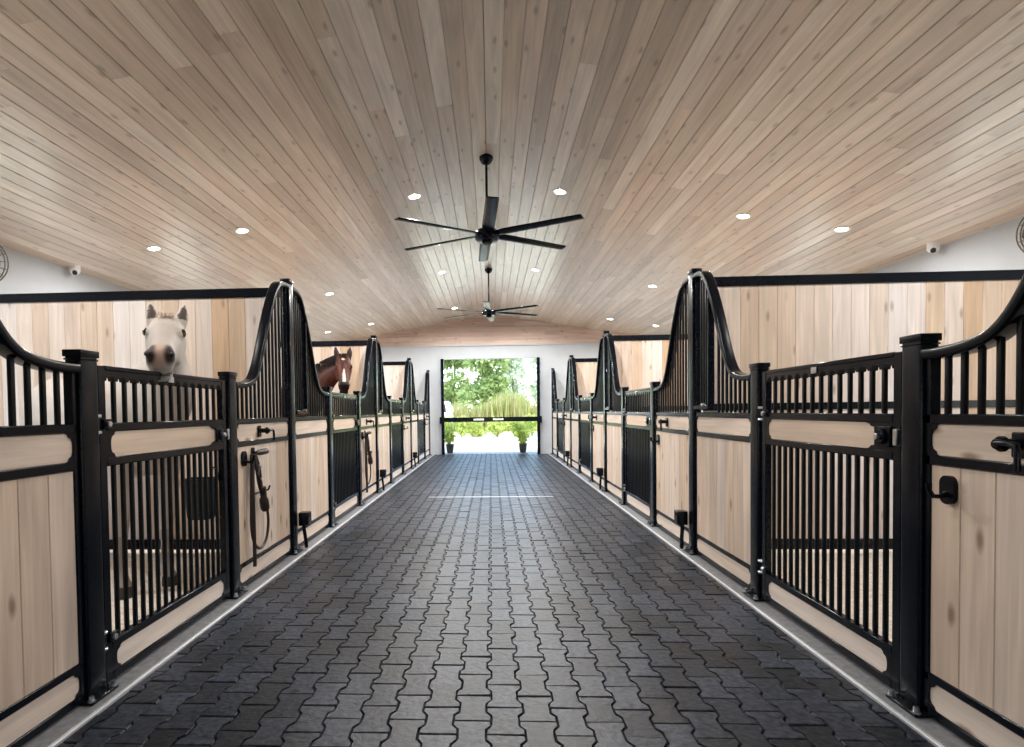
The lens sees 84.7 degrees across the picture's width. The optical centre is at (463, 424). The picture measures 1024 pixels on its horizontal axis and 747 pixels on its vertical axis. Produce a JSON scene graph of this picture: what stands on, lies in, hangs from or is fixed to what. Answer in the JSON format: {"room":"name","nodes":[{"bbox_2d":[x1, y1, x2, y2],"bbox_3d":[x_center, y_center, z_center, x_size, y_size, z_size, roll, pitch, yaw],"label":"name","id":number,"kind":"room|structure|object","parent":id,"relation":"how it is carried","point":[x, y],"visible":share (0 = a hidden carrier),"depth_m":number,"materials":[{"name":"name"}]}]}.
{"room":"farm building","nodes":[
{"label":"farm building","id":0,"kind":"room"},
{"bbox_2d":[0,246,133,293],"bbox_3d":[-5.083,-0.378,6.663,0.160,3.200,19.420,-1,1,3],"label":"wall","id":1,"kind":"structure","parent":0,"point":[26,273],"depth_m":6.63,"materials":[{"name":"white paint"}]},
{"bbox_2d":[0,245,8,280],"bbox_3d":[-4.828,-1.634,5.535,0.514,0.520,0.247,-1,2,-21],"label":"fan","id":2,"kind":"object","parent":1,"relation":"attached to","point":[2,253],"visible":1,"depth_m":5.62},
{"bbox_2d":[110,550,220,630],"bbox_3d":[-3.361,1.120,6.615,3.250,0.063,19.220,-1,1,3],"label":"floor","id":3,"kind":"structure","parent":0,"point":[111,551],"depth_m":4.23,"materials":[{"name":"brown wood"}]},
{"bbox_2d":[21,302,191,599],"bbox_3d":[-2.433,0.209,3.953,2.571,1.935,0.711,0,2,36],"label":"horse","id":4,"kind":"object","parent":3,"relation":"on","point":[165,334],"visible":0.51,"depth_m":3.59},
{"bbox_2d":[0,288,281,549],"bbox_3d":[-3.333,-0.032,5.032,3.450,2.305,0.075,-1,1,3],"label":"wall","id":5,"kind":"structure","parent":3,"relation":"on","point":[221,330],"depth_m":4.97,"materials":[{"name":"brown wood"}]},
{"bbox_2d":[295,347,351,416],"bbox_3d":[-2.599,0.040,7.500,2.648,2.100,0.654,0,1,16],"label":"horse","id":6,"kind":"object","parent":3,"relation":"on","point":[335,368],"visible":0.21,"depth_m":7.19},
{"bbox_2d":[281,340,367,414],"bbox_3d":[-3.151,-0.125,8.686,3.450,2.305,0.075,-1,1,3],"label":"wall","id":7,"kind":"structure","parent":3,"relation":"on","point":[322,350],"depth_m":8.57,"materials":[{"name":"brown wood"}]},
{"bbox_2d":[378,361,405,413],"bbox_3d":[-2.970,-0.217,12.341,3.450,2.305,0.075,-1,1,3],"label":"wall","id":8,"kind":"structure","parent":3,"relation":"on","point":[393,371],"depth_m":12.23,"materials":[{"name":"brown wood"}]},
{"bbox_2d":[350,315,628,454],"bbox_3d":[0.765,-1.159,16.061,10.920,4.069,0.233,-1,1,3],"label":"wall","id":9,"kind":"structure","parent":0,"point":[504,337],"depth_m":15.94,"materials":[{"name":"white paint"}]},
{"bbox_2d":[440,357,540,454],"bbox_3d":[0.767,-0.532,15.963,2.815,2.740,0.100,-1,1,3],"label":"door","id":10,"kind":"structure","parent":9,"relation":"in","point":[537,358],"depth_m":15.90,"materials":[{"name":"metal"}]},
{"bbox_2d":[440,416,541,423],"bbox_3d":[0.768,-0.145,15.903,2.900,0.190,0.070,-1,1,3],"label":"bar","id":11,"kind":"object","parent":10,"relation":"attached to","point":[538,418],"visible":1,"depth_m":15.88,"materials":[{"name":"black metal"}]},
{"bbox_2d":[57,453,934,746],"bbox_3d":[0.302,1.091,6.272,3.253,0.020,20.100,-1,1,3],"label":"floor","id":12,"kind":"structure","parent":0,"point":[466,617],"depth_m":2.93,"materials":[{"name":"rubber"}]},
{"bbox_2d":[21,455,431,746],"bbox_3d":[-1.541,1.118,6.665,0.400,0.050,19.400,-1,1,3],"label":"curb","id":13,"kind":"object","parent":12,"relation":"on","point":[68,721],"visible":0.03,"depth_m":2.97,"materials":[{"name":"concrete"}]},
{"bbox_2d":[0,320,85,746],"bbox_3d":[-1.681,0.026,1.864,0.093,2.355,1.045,-1,1,3],"label":"stall","id":14,"kind":"object","parent":13,"relation":"on","point":[42,664],"visible":1,"depth_m":2.18,"materials":[{"name":"brown wood"}]},
{"bbox_2d":[62,349,118,705],"bbox_3d":[-1.650,0.437,2.452,0.131,1.523,0.172,-1,1,3],"label":"post","id":15,"kind":"object","parent":13,"relation":"on","point":[96,686],"visible":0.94,"depth_m":2.43,"materials":[{"name":"black metal"}]},
{"bbox_2d":[97,365,229,683],"bbox_3d":[-1.602,0.440,3.110,0.082,1.453,1.246,-1,1,3],"label":"gate","id":16,"kind":"object","parent":15,"relation":"attached to","point":[124,442],"visible":0.89,"depth_m":2.98,"materials":[{"name":"black metal"}]},
{"bbox_2d":[185,467,218,519],"bbox_3d":[-1.712,0.441,3.672,0.225,0.346,0.160,-1,1,3],"label":"bucket","id":17,"kind":"object","parent":16,"relation":"hanging from","point":[213,467],"visible":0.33,"depth_m":3.61,"materials":[{"name":"plastic"}]},
{"bbox_2d":[218,371,247,598],"bbox_3d":[-1.583,0.403,3.805,0.131,1.523,0.172,-1,1,3],"label":"post","id":18,"kind":"object","parent":13,"relation":"on","point":[230,378],"visible":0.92,"depth_m":3.77,"materials":[{"name":"black metal"}]},
{"bbox_2d":[236,281,291,588],"bbox_3d":[-1.530,-0.038,4.367,0.147,2.355,1.045,-1,1,3],"label":"stall","id":19,"kind":"object","parent":13,"relation":"on","point":[273,434],"visible":0.91,"depth_m":4.44,"materials":[{"name":"brown wood"}]},
{"bbox_2d":[251,447,268,454],"bbox_3d":[-1.517,0.209,4.195,0.058,0.090,0.199,0,1,12],"label":"rack","id":20,"kind":"object","parent":19,"relation":"attached to","point":[264,451],"visible":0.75,"depth_m":4.15,"materials":[{"name":"metal"}]},
{"bbox_2d":[250,453,269,566],"bbox_3d":[-1.494,0.612,4.160,0.079,0.816,0.312,-1,1,3],"label":"bridle","id":21,"kind":"object","parent":20,"relation":"hanging from","point":[255,466],"visible":0.96,"depth_m":4.04,"materials":[{"name":"leather"}]},
{"bbox_2d":[280,278,302,554],"bbox_3d":[-1.532,-0.070,4.942,0.131,2.411,0.172,-1,1,3],"label":"post","id":22,"kind":"object","parent":13,"relation":"on","point":[295,550],"visible":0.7,"depth_m":4.92,"materials":[{"name":"black metal"}]},
{"bbox_2d":[299,511,310,547],"bbox_3d":[-1.431,0.951,5.069,0.096,0.330,0.100,-1,1,3],"label":"outlet box","id":23,"kind":"object","parent":13,"relation":"on","point":[304,516],"visible":1,"depth_m":5.03,"materials":[{"name":"plastic"}]},
{"bbox_2d":[293,287,329,547],"bbox_3d":[-1.500,-0.067,5.519,0.093,2.355,1.045,-1,1,3],"label":"stall","id":24,"kind":"object","parent":13,"relation":"on","point":[312,444],"visible":0.88,"depth_m":5.42,"materials":[{"name":"black paint"}]},
{"bbox_2d":[322,386,337,526],"bbox_3d":[-1.469,0.344,6.106,0.131,1.523,0.172,-1,1,3],"label":"post","id":25,"kind":"object","parent":13,"relation":"on","point":[326,388],"visible":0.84,"depth_m":6.07,"materials":[{"name":"black metal"}]},
{"bbox_2d":[332,392,358,521],"bbox_3d":[-1.421,0.347,6.764,0.082,1.453,1.246,-1,1,3],"label":"gate","id":26,"kind":"object","parent":25,"relation":"attached to","point":[344,426],"visible":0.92,"depth_m":6.76,"materials":[{"name":"black metal"}]},
{"bbox_2d":[353,391,365,505],"bbox_3d":[-1.402,0.310,7.459,0.131,1.523,0.172,-1,1,3],"label":"post","id":27,"kind":"object","parent":13,"relation":"on","point":[358,393],"visible":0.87,"depth_m":7.42,"materials":[{"name":"black metal"}]},
{"bbox_2d":[361,338,376,502],"bbox_3d":[-1.349,-0.131,8.021,0.147,2.355,1.045,-1,1,3],"label":"stall","id":28,"kind":"object","parent":13,"relation":"on","point":[368,393],"visible":0.83,"depth_m":8.15,"materials":[{"name":"black paint"}]},
{"bbox_3d":[-1.341,0.116,7.850,0.067,0.090,0.192,-1,1,3],"label":"rack","id":29,"kind":"object","parent":28,"relation":"attached to","visible":0},
{"bbox_2d":[365,433,372,492],"bbox_3d":[-1.313,0.519,7.814,0.079,0.816,0.312,-1,1,3],"label":"bridle","id":30,"kind":"object","parent":29,"relation":"hanging from","point":[367,445],"visible":0.98,"depth_m":7.69,"materials":[{"name":"leather"}]},
{"bbox_2d":[371,335,381,492],"bbox_3d":[-1.351,-0.163,8.596,0.131,2.411,0.172,-1,1,3],"label":"post","id":31,"kind":"object","parent":13,"relation":"on","point":[372,336],"visible":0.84,"depth_m":8.56,"materials":[{"name":"black metal"}]},
{"bbox_2d":[380,469,386,490],"bbox_3d":[-1.250,0.859,8.723,0.096,0.330,0.100,-1,1,3],"label":"outlet box","id":32,"kind":"object","parent":13,"relation":"on","point":[382,471],"visible":1,"depth_m":8.68,"materials":[{"name":"plastic"}]},
{"bbox_2d":[377,340,390,489],"bbox_3d":[-1.319,-0.160,9.173,0.093,2.355,1.045,-1,1,3],"label":"stall","id":33,"kind":"object","parent":13,"relation":"on","point":[383,401],"visible":0.76,"depth_m":9.14,"materials":[{"name":"black paint"}]},
{"bbox_2d":[387,396,394,482],"bbox_3d":[-1.288,0.252,9.760,0.131,1.523,0.172,-1,1,3],"label":"post","id":34,"kind":"object","parent":13,"relation":"on","point":[388,397],"visible":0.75,"depth_m":9.72,"materials":[{"name":"black metal"}]},
{"bbox_2d":[391,399,402,479],"bbox_3d":[-1.239,0.255,10.418,0.082,1.453,1.246,-1,1,3],"label":"gate","id":35,"kind":"object","parent":34,"relation":"attached to","point":[396,405],"visible":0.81,"depth_m":10.49,"materials":[{"name":"black metal"}]},
{"bbox_2d":[399,397,406,474],"bbox_3d":[-1.221,0.217,11.113,0.131,1.523,0.172,-1,1,3],"label":"post","id":36,"kind":"object","parent":13,"relation":"on","point":[402,398],"visible":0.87,"depth_m":11.07,"materials":[{"name":"black metal"}]},
{"bbox_2d":[403,360,410,471],"bbox_3d":[-1.167,-0.224,11.675,0.147,2.355,1.045,-1,1,3],"label":"stall","id":37,"kind":"object","parent":13,"relation":"on","point":[406,388],"visible":0.86,"depth_m":11.75,"materials":[{"name":"black paint"}]},
{"bbox_2d":[407,358,413,468],"bbox_3d":[-1.169,-0.256,12.250,0.131,2.411,0.172,-1,1,3],"label":"post","id":38,"kind":"object","parent":13,"relation":"on","point":[412,466],"visible":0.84,"depth_m":12.21,"materials":[{"name":"black metal"}]},
{"bbox_2d":[411,361,417,465],"bbox_3d":[-1.137,-0.253,12.827,0.093,2.355,1.045,-1,1,3],"label":"stall","id":39,"kind":"object","parent":13,"relation":"on","point":[414,402],"visible":0.77,"depth_m":12.81,"materials":[{"name":"black paint"}]},
{"bbox_2d":[413,452,416,466],"bbox_3d":[-1.069,0.766,12.378,0.096,0.330,0.100,-1,1,3],"label":"outlet box","id":40,"kind":"object","parent":13,"relation":"on","point":[414,453],"visible":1,"depth_m":12.33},
{"bbox_2d":[416,400,420,463],"bbox_3d":[-1.106,0.159,13.415,0.131,1.523,0.172,-1,1,3],"label":"post","id":41,"kind":"object","parent":13,"relation":"on","point":[416,400],"visible":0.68,"depth_m":13.38,"materials":[{"name":"black metal"}]},
{"bbox_2d":[419,402,424,461],"bbox_3d":[-1.058,0.162,14.073,0.082,1.453,1.246,-1,1,3],"label":"gate","id":42,"kind":"object","parent":41,"relation":"attached to","point":[421,405],"visible":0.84,"depth_m":14.18,"materials":[{"name":"black metal"}]},
{"bbox_2d":[422,401,426,458],"bbox_3d":[-1.039,0.124,14.768,0.131,1.523,0.172,-1,1,3],"label":"post","id":43,"kind":"object","parent":13,"relation":"on","point":[422,401],"visible":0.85,"depth_m":14.72,"materials":[{"name":"black metal"}]},
{"bbox_2d":[424,372,429,456],"bbox_3d":[-0.986,-0.317,15.330,0.147,2.355,1.045,-1,1,3],"label":"stall","id":44,"kind":"object","parent":13,"relation":"on","point":[426,393],"visible":0.74,"depth_m":15.44,"materials":[{"name":"black paint"}]},
{"bbox_2d":[426,370,431,454],"bbox_3d":[-0.988,-0.349,15.905,0.131,2.411,0.172,-1,1,3],"label":"post","id":45,"kind":"object","parent":13,"relation":"on","point":[426,370],"visible":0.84,"depth_m":15.86,"materials":[{"name":"black metal"}]},
{"bbox_2d":[48,455,433,746],"bbox_3d":[-1.324,1.101,6.654,0.019,0.026,19.400,-1,1,3],"label":"edging","id":46,"kind":"object","parent":12,"relation":"on","point":[124,691],"visible":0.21,"depth_m":2.92,"materials":[{"name":"silver metal"}]},
{"bbox_2d":[428,496,552,497],"bbox_3d":[0.391,1.038,8.069,1.800,0.007,0.035,-1,1,3],"label":"strip","id":47,"kind":"object","parent":12,"relation":"on","point":[485,496],"visible":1,"depth_m":8.05,"materials":[{"name":"silver metal"}]},
{"bbox_2d":[548,453,944,746],"bbox_3d":[1.957,1.064,6.490,0.019,0.026,19.400,-1,1,3],"label":"edging","id":48,"kind":"object","parent":12,"relation":"on","point":[851,680],"visible":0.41,"depth_m":2.87,"materials":[{"name":"silver metal"}]},
{"bbox_2d":[549,453,972,746],"bbox_3d":[2.174,1.076,6.480,0.400,0.050,19.400,-1,1,3],"label":"curb","id":49,"kind":"object","parent":12,"relation":"on","point":[947,738],"visible":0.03,"depth_m":2.89,"materials":[{"name":"concrete"}]},
{"bbox_2d":[551,368,553,453],"bbox_3d":[2.511,-0.388,15.730,0.131,2.411,0.172,-1,1,3],"label":"post","id":50,"kind":"object","parent":49,"relation":"on","point":[551,368],"visible":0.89,"depth_m":15.70,"materials":[{"name":"black metal"}]},
{"bbox_2d":[551,370,556,455],"bbox_3d":[2.479,-0.356,15.157,0.093,2.355,1.045,-1,1,3],"label":"stall","id":51,"kind":"object","parent":49,"relation":"on","point":[554,389],"visible":0.73,"depth_m":15.29,"materials":[{"name":"black paint"}]},
{"bbox_2d":[555,399,559,457],"bbox_3d":[2.459,0.085,14.593,0.131,1.523,0.172,-1,1,3],"label":"post","id":52,"kind":"object","parent":49,"relation":"on","point":[556,399],"visible":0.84,"depth_m":14.55,"materials":[{"name":"black metal"}]},
{"bbox_2d":[557,400,562,459],"bbox_3d":[2.411,0.121,13.936,0.082,1.453,1.246,-1,1,3],"label":"gate","id":53,"kind":"object","parent":52,"relation":"attached to","point":[559,403],"visible":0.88,"depth_m":14.01,"materials":[{"name":"black metal"}]},
{"bbox_2d":[562,398,564,461],"bbox_3d":[2.392,0.119,13.240,0.131,1.523,0.172,-1,1,3],"label":"post","id":54,"kind":"object","parent":49,"relation":"on","point":[563,460],"visible":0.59,"depth_m":13.20,"materials":[{"name":"black metal"}]},
{"bbox_2d":[561,359,569,464],"bbox_3d":[2.328,-0.292,12.654,0.147,2.355,1.045,-1,1,3],"label":"stall","id":55,"kind":"object","parent":49,"relation":"on","point":[566,416],"visible":0.77,"depth_m":12.66,"materials":[{"name":"black paint"}]},
{"bbox_2d":[565,451,569,465],"bbox_3d":[2.265,0.728,12.211,0.096,0.330,0.100,-1,1,3],"label":"outlet box","id":56,"kind":"object","parent":49,"relation":"on","point":[567,453],"visible":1,"depth_m":12.17,"materials":[{"name":"plastic"}]},
{"bbox_2d":[568,355,573,466],"bbox_3d":[2.329,-0.295,12.076,0.131,2.411,0.172,-1,1,3],"label":"post","id":57,"kind":"object","parent":49,"relation":"on","point":[570,465],"visible":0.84,"depth_m":12.03,"materials":[{"name":"black metal"}]},
{"bbox_2d":[570,357,578,470],"bbox_3d":[2.298,-0.263,11.502,0.093,2.355,1.045,-1,1,3],"label":"stall","id":58,"kind":"object","parent":49,"relation":"on","point":[574,385],"visible":0.8,"depth_m":11.62,"materials":[{"name":"black paint"}]},
{"bbox_2d":[576,395,582,472],"bbox_3d":[2.278,0.177,10.939,0.131,1.523,0.172,-1,1,3],"label":"post","id":59,"kind":"object","parent":49,"relation":"on","point":[578,396],"visible":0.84,"depth_m":10.90,"materials":[{"name":"black metal"}]},
{"bbox_2d":[579,396,590,479],"bbox_3d":[2.230,0.214,10.281,0.082,1.453,1.246,-1,1,3],"label":"gate","id":60,"kind":"object","parent":59,"relation":"attached to","point":[584,411],"visible":0.9,"depth_m":10.30,"materials":[{"name":"black metal"}]},
{"bbox_2d":[588,393,593,481],"bbox_3d":[2.211,0.212,9.586,0.131,1.523,0.172,-1,1,3],"label":"post","id":61,"kind":"object","parent":49,"relation":"on","point":[591,394],"visible":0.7,"depth_m":9.55,"materials":[{"name":"black metal"}]},
{"bbox_2d":[588,335,603,488],"bbox_3d":[2.147,-0.199,9.000,0.147,2.355,1.045,-1,1,3],"label":"stall","id":62,"kind":"object","parent":49,"relation":"on","point":[597,417],"visible":0.81,"depth_m":8.98,"materials":[{"name":"black paint"}]},
{"bbox_2d":[596,468,602,489],"bbox_3d":[2.084,0.821,8.557,0.096,0.330,0.100,-1,1,3],"label":"outlet box","id":63,"kind":"object","parent":49,"relation":"on","point":[599,471],"visible":1,"depth_m":8.52,"materials":[{"name":"plastic"}]},
{"bbox_2d":[601,331,609,491],"bbox_3d":[2.148,-0.203,8.421,0.131,2.411,0.172,-1,1,3],"label":"post","id":64,"kind":"object","parent":49,"relation":"on","point":[604,332],"visible":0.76,"depth_m":8.39,"materials":[{"name":"black metal"}]},
{"bbox_2d":[604,333,621,500],"bbox_3d":[2.117,-0.170,7.848,0.093,2.355,1.045,-1,1,3],"label":"stall","id":65,"kind":"object","parent":49,"relation":"on","point":[613,392],"visible":0.8,"depth_m":7.92,"materials":[{"name":"black paint"}]},
{"bbox_2d":[618,387,628,504],"bbox_3d":[2.097,0.270,7.284,0.131,1.523,0.172,-1,1,3],"label":"post","id":66,"kind":"object","parent":49,"relation":"on","point":[623,389],"visible":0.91,"depth_m":7.25,"materials":[{"name":"black metal"}]},
{"bbox_2d":[623,388,650,520],"bbox_3d":[2.049,0.307,6.627,0.082,1.453,1.246,-1,1,3],"label":"gate","id":67,"kind":"object","parent":66,"relation":"attached to","point":[637,486],"visible":0.97,"depth_m":6.58,"materials":[{"name":"black metal"}]},
{"bbox_2d":[647,382,660,526],"bbox_3d":[2.030,0.305,5.931,0.131,1.523,0.172,-1,1,3],"label":"post","id":68,"kind":"object","parent":49,"relation":"on","point":[652,384],"visible":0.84,"depth_m":5.90,"materials":[{"name":"black metal"}]},
{"bbox_2d":[650,278,688,547],"bbox_3d":[1.966,-0.106,5.346,0.147,2.355,1.045,-1,1,3],"label":"stall","id":69,"kind":"object","parent":49,"relation":"on","point":[671,441],"visible":0.91,"depth_m":5.27,"materials":[{"name":"black paint"}]},
{"bbox_2d":[674,510,687,548],"bbox_3d":[1.902,0.913,4.902,0.096,0.330,0.100,-1,1,3],"label":"outlet box","id":70,"kind":"object","parent":49,"relation":"on","point":[680,516],"visible":1,"depth_m":4.86,"materials":[{"name":"plastic"}]},
{"bbox_2d":[684,268,701,554],"bbox_3d":[1.967,-0.110,4.767,0.131,2.411,0.172,-1,1,3],"label":"post","id":71,"kind":"object","parent":49,"relation":"on","point":[691,282],"visible":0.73,"depth_m":4.74,"materials":[{"name":"black metal"}]},
{"bbox_2d":[692,271,749,590],"bbox_3d":[1.935,-0.077,4.194,0.093,2.355,1.045,-1,1,3],"label":"stall","id":72,"kind":"object","parent":49,"relation":"on","point":[722,439],"visible":0.95,"depth_m":4.23,"materials":[{"name":"black paint"}]},
{"bbox_2d":[743,363,769,601],"bbox_3d":[1.915,0.363,3.630,0.131,1.523,0.172,-1,1,3],"label":"post","id":73,"kind":"object","parent":49,"relation":"on","point":[756,369],"visible":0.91,"depth_m":3.60,"materials":[{"name":"black metal"}]},
{"bbox_2d":[758,351,901,693],"bbox_3d":[1.867,0.400,2.973,0.082,1.453,1.246,-1,1,3],"label":"gate","id":74,"kind":"object","parent":73,"relation":"attached to","point":[877,436],"visible":1,"depth_m":2.78,"materials":[{"name":"black metal"}]},
{"bbox_2d":[886,333,941,717],"bbox_3d":[1.848,0.398,2.277,0.131,1.523,0.172,-1,1,3],"label":"post","id":75,"kind":"object","parent":49,"relation":"on","point":[910,698],"visible":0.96,"depth_m":2.26,"materials":[{"name":"black metal"}]},
{"bbox_2d":[921,274,1023,746],"bbox_3d":[1.784,-0.013,1.691,0.147,2.355,1.045,-1,1,3],"label":"stall","id":76,"kind":"object","parent":49,"relation":"on","point":[973,679],"visible":1,"depth_m":1.99,"materials":[{"name":"black paint"}]},
{"bbox_2d":[0,0,1023,340],"bbox_3d":[0.265,-2.487,6.344,11.373,1.007,19.820,-1,1,3],"label":"ceiling","id":77,"kind":"structure","parent":0,"point":[128,127],"depth_m":4.93,"materials":[{"name":"brown wood"}]},
{"bbox_2d":[69,264,80,274],"bbox_3d":[-4.892,-1.949,7.031,0.124,0.135,0.130,-1,1,3],"label":"security camera","id":78,"kind":"object","parent":77,"relation":"attached to","point":[74,269],"visible":0.99,"depth_m":6.99,"materials":[{"name":"white plastic"}]},
{"bbox_2d":[146,246,161,250],"bbox_3d":[-3.828,-2.182,6.915,0.168,0.035,0.169,0,1,9],"label":"recessed light","id":79,"kind":"object","parent":77,"relation":"in","point":[150,248],"visible":1,"depth_m":6.91,"materials":[{"name":"white plastic"}]},
{"bbox_2d":[235,228,249,233],"bbox_3d":[-2.712,-2.379,6.855,0.168,0.035,0.169,0,1,9],"label":"recessed light","id":80,"kind":"object","parent":77,"relation":"in","point":[240,230],"visible":1,"depth_m":6.85,"materials":[{"name":"white"}]},
{"bbox_2d":[408,193,421,199],"bbox_3d":[-0.589,-2.755,6.740,0.168,0.035,0.169,0,1,9],"label":"recessed light","id":81,"kind":"object","parent":77,"relation":"in","point":[413,196],"visible":1,"depth_m":6.73,"materials":[{"name":"white"}]},
{"bbox_2d":[438,268,538,321],"bbox_3d":[0.486,-2.548,10.798,1.941,0.937,2.123,-1,1,3],"label":"ceiling fan","id":82,"kind":"object","parent":77,"relation":"hanging from","point":[487,312],"visible":1,"depth_m":10.71,"materials":[{"name":"black metal"}]},
{"bbox_2d":[394,153,583,261],"bbox_3d":[0.250,-2.427,6.035,1.942,0.937,2.123,-1,1,3],"label":"ceiling fan","id":83,"kind":"object","parent":77,"relation":"hanging from","point":[488,234],"visible":1,"depth_m":5.93,"materials":[{"name":"black metal"}]},
{"bbox_2d":[553,189,566,194],"bbox_3d":[1.147,-2.775,6.653,0.168,0.035,0.169,0,1,9],"label":"recessed light","id":84,"kind":"object","parent":77,"relation":"in","point":[556,191],"visible":1,"depth_m":6.65,"materials":[{"name":"white"}]},
{"bbox_2d":[735,213,750,218],"bbox_3d":[3.279,-2.447,6.556,0.168,0.035,0.169,0,1,9],"label":"recessed light","id":85,"kind":"object","parent":77,"relation":"in","point":[741,215],"visible":1,"depth_m":6.55,"materials":[{"name":"white"}]},
{"bbox_2d":[833,227,850,231],"bbox_3d":[4.400,-2.275,6.504,0.168,0.035,0.169,0,1,9],"label":"recessed light","id":86,"kind":"object","parent":77,"relation":"in","point":[837,229],"visible":1,"depth_m":6.50,"materials":[{"name":"white"}]},
{"bbox_2d":[926,241,939,252],"bbox_3d":[5.475,-2.067,6.514,0.124,0.135,0.130,-1,1,3],"label":"security camera","id":87,"kind":"object","parent":77,"relation":"attached to","point":[932,247],"visible":0.99,"depth_m":6.47,"materials":[{"name":"white plastic"}]},
{"bbox_2d":[776,549,892,641],"bbox_3d":[3.980,1.041,6.249,3.250,0.061,19.220,-1,1,3],"label":"floor","id":88,"kind":"structure","parent":0,"point":[852,550],"depth_m":4.02,"materials":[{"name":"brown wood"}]},
{"bbox_2d":[575,358,610,411],"bbox_3d":[4.131,-0.298,11.986,3.450,2.305,0.075,-1,1,3],"label":"wall","id":89,"kind":"structure","parent":88,"relation":"on","point":[586,368],"depth_m":12.02,"materials":[{"name":"brown wood"}]},
{"bbox_2d":[611,334,702,411],"bbox_3d":[3.949,-0.205,8.332,3.450,2.305,0.075,-1,1,3],"label":"wall","id":90,"kind":"structure","parent":88,"relation":"on","point":[641,359],"depth_m":8.35,"materials":[{"name":"brown wood"}]},
{"bbox_2d":[702,269,1023,548],"bbox_3d":[3.768,-0.112,4.678,3.450,2.305,0.075,-1,1,3],"label":"wall","id":91,"kind":"structure","parent":88,"relation":"on","point":[781,321],"depth_m":4.67,"materials":[{"name":"brown wood"}]},
{"bbox_2d":[867,215,1023,272],"bbox_3d":[5.663,-0.500,6.126,0.160,3.200,19.420,-1,1,3],"label":"wall","id":92,"kind":"structure","parent":0,"point":[995,247],"depth_m":6.05,"materials":[{"name":"white paint"}]},
{"bbox_2d":[1016,217,1023,251],"bbox_3d":[5.267,-1.737,4.971,0.513,0.520,0.247,0,2,29],"label":"fan","id":93,"kind":"object","parent":92,"relation":"attached to","point":[1020,224],"visible":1,"depth_m":5.08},
{"label":"outside","id":94,"kind":"structure","parent":0,"visible":0},
{"bbox_2d":[445,451,536,453],"bbox_3d":[0.227,1.183,4.751,10.000,0.100,24.650,-1,1,3],"label":"path","id":95,"kind":"structure","parent":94,"point":[536,451],"depth_m":16.62,"materials":[{"name":"concrete"}]},
{"bbox_2d":[445,422,461,452],"bbox_3d":[-0.417,0.336,16.765,0.607,1.015,0.774,0,2,35],"label":"potted plant","id":96,"kind":"object","parent":95,"relation":"on","point":[449,434],"visible":0.91,"depth_m":16.62,"materials":[{"name":"green plant"}]},
{"bbox_2d":[511,421,533,452],"bbox_3d":[1.732,0.314,16.549,0.700,1.016,0.599,0,2,19],"label":"potted plant","id":97,"kind":"object","parent":95,"relation":"on","point":[523,433],"visible":0.99,"depth_m":16.50,"materials":[{"name":"green plant"}]},
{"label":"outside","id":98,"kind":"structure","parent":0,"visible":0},
{"bbox_2d":[445,431,536,451],"bbox_3d":[2.717,-0.117,54.948,180.000,0.001,190.000,-1,1,3],"label":"lawn","id":99,"kind":"structure","parent":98,"point":[506,442],"depth_m":21.80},
{"bbox_2d":[444,401,452,417],"bbox_3d":[-2.879,-0.489,33.185,4.300,1.948,1.830,-1,1,7],"label":"van","id":100,"kind":"object","parent":99,"relation":"on","point":[448,411],"visible":0.02,"depth_m":32.23,"materials":[{"name":"white paint"}]},
{"bbox_2d":[444,359,471,406],"bbox_3d":[-0.895,-4.272,53.188,4.588,8.694,5.154,1,2,42],"label":"tree","id":101,"kind":"object","parent":99,"relation":"on","point":[450,391],"visible":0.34,"depth_m":51.99,"materials":[{"name":"green plant"}]},
{"bbox_2d":[455,415,471,436],"bbox_3d":[-0.001,0.076,27.207,0.859,1.158,1.060,0,2,34],"label":"shrub","id":102,"kind":"object","parent":99,"relation":"on","point":[463,428],"visible":0.71,"depth_m":27.04,"materials":[{"name":"green plant"}]},
{"bbox_2d":[468,422,487,436],"bbox_3d":[0.651,0.141,27.561,1.089,1.097,1.095,0,2,21],"label":"shrub","id":103,"kind":"object","parent":99,"relation":"on","point":[477,429],"visible":0.86,"depth_m":27.45,"materials":[{"name":"green plant"}]},
{"bbox_2d":[456,359,510,412],"bbox_3d":[1.523,-3.433,45.929,4.458,7.322,4.798,-1,1,-16],"label":"tree","id":104,"kind":"object","parent":99,"relation":"on","point":[490,381],"visible":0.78,"depth_m":44.92,"materials":[{"name":"green plant"}]},
{"bbox_2d":[452,389,536,431],"bbox_3d":[5.538,-1.048,35.762,13.290,2.771,4.999,-1,1,3],"label":"grass","id":105,"kind":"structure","parent":99,"relation":"on","point":[513,406],"depth_m":34.31,"materials":[{"name":"green plant"}]},
{"bbox_2d":[486,421,508,436],"bbox_3d":[1.644,0.111,27.221,1.161,1.051,1.146,-1,1,3],"label":"shrub","id":106,"kind":"object","parent":99,"relation":"on","point":[496,428],"visible":0.84,"depth_m":27.16,"materials":[{"name":"green plant"}]},
{"bbox_2d":[506,421,524,435],"bbox_3d":[2.541,0.138,27.514,1.046,1.050,1.179,-1,1,3],"label":"shrub","id":107,"kind":"object","parent":99,"relation":"on","point":[510,427],"visible":0.32,"depth_m":27.37,"materials":[{"name":"green plant"}]},
{"bbox_2d":[502,358,533,403],"bbox_3d":[4.901,-4.252,56.051,4.795,8.369,4.983,-1,1,3],"label":"tree","id":108,"kind":"object","parent":99,"relation":"on","point":[515,367],"visible":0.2,"depth_m":55.17,"materials":[{"name":"green plant"}]},
{"bbox_2d":[522,414,536,436],"bbox_3d":[3.273,0.027,27.098,0.843,1.181,0.935,1,2,43],"label":"shrub","id":109,"kind":"object","parent":99,"relation":"on","point":[533,427],"visible":0.44,"depth_m":26.97,"materials":[{"name":"green plant"}]},
{"bbox_2d":[527,358,536,403],"bbox_3d":[7.670,-3.518,47.956,4.386,7.238,4.491,-1,1,3],"label":"tree","id":110,"kind":"object","parent":99,"relation":"on","point":[532,386],"visible":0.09,"depth_m":48.23,"materials":[{"name":"green plant"}]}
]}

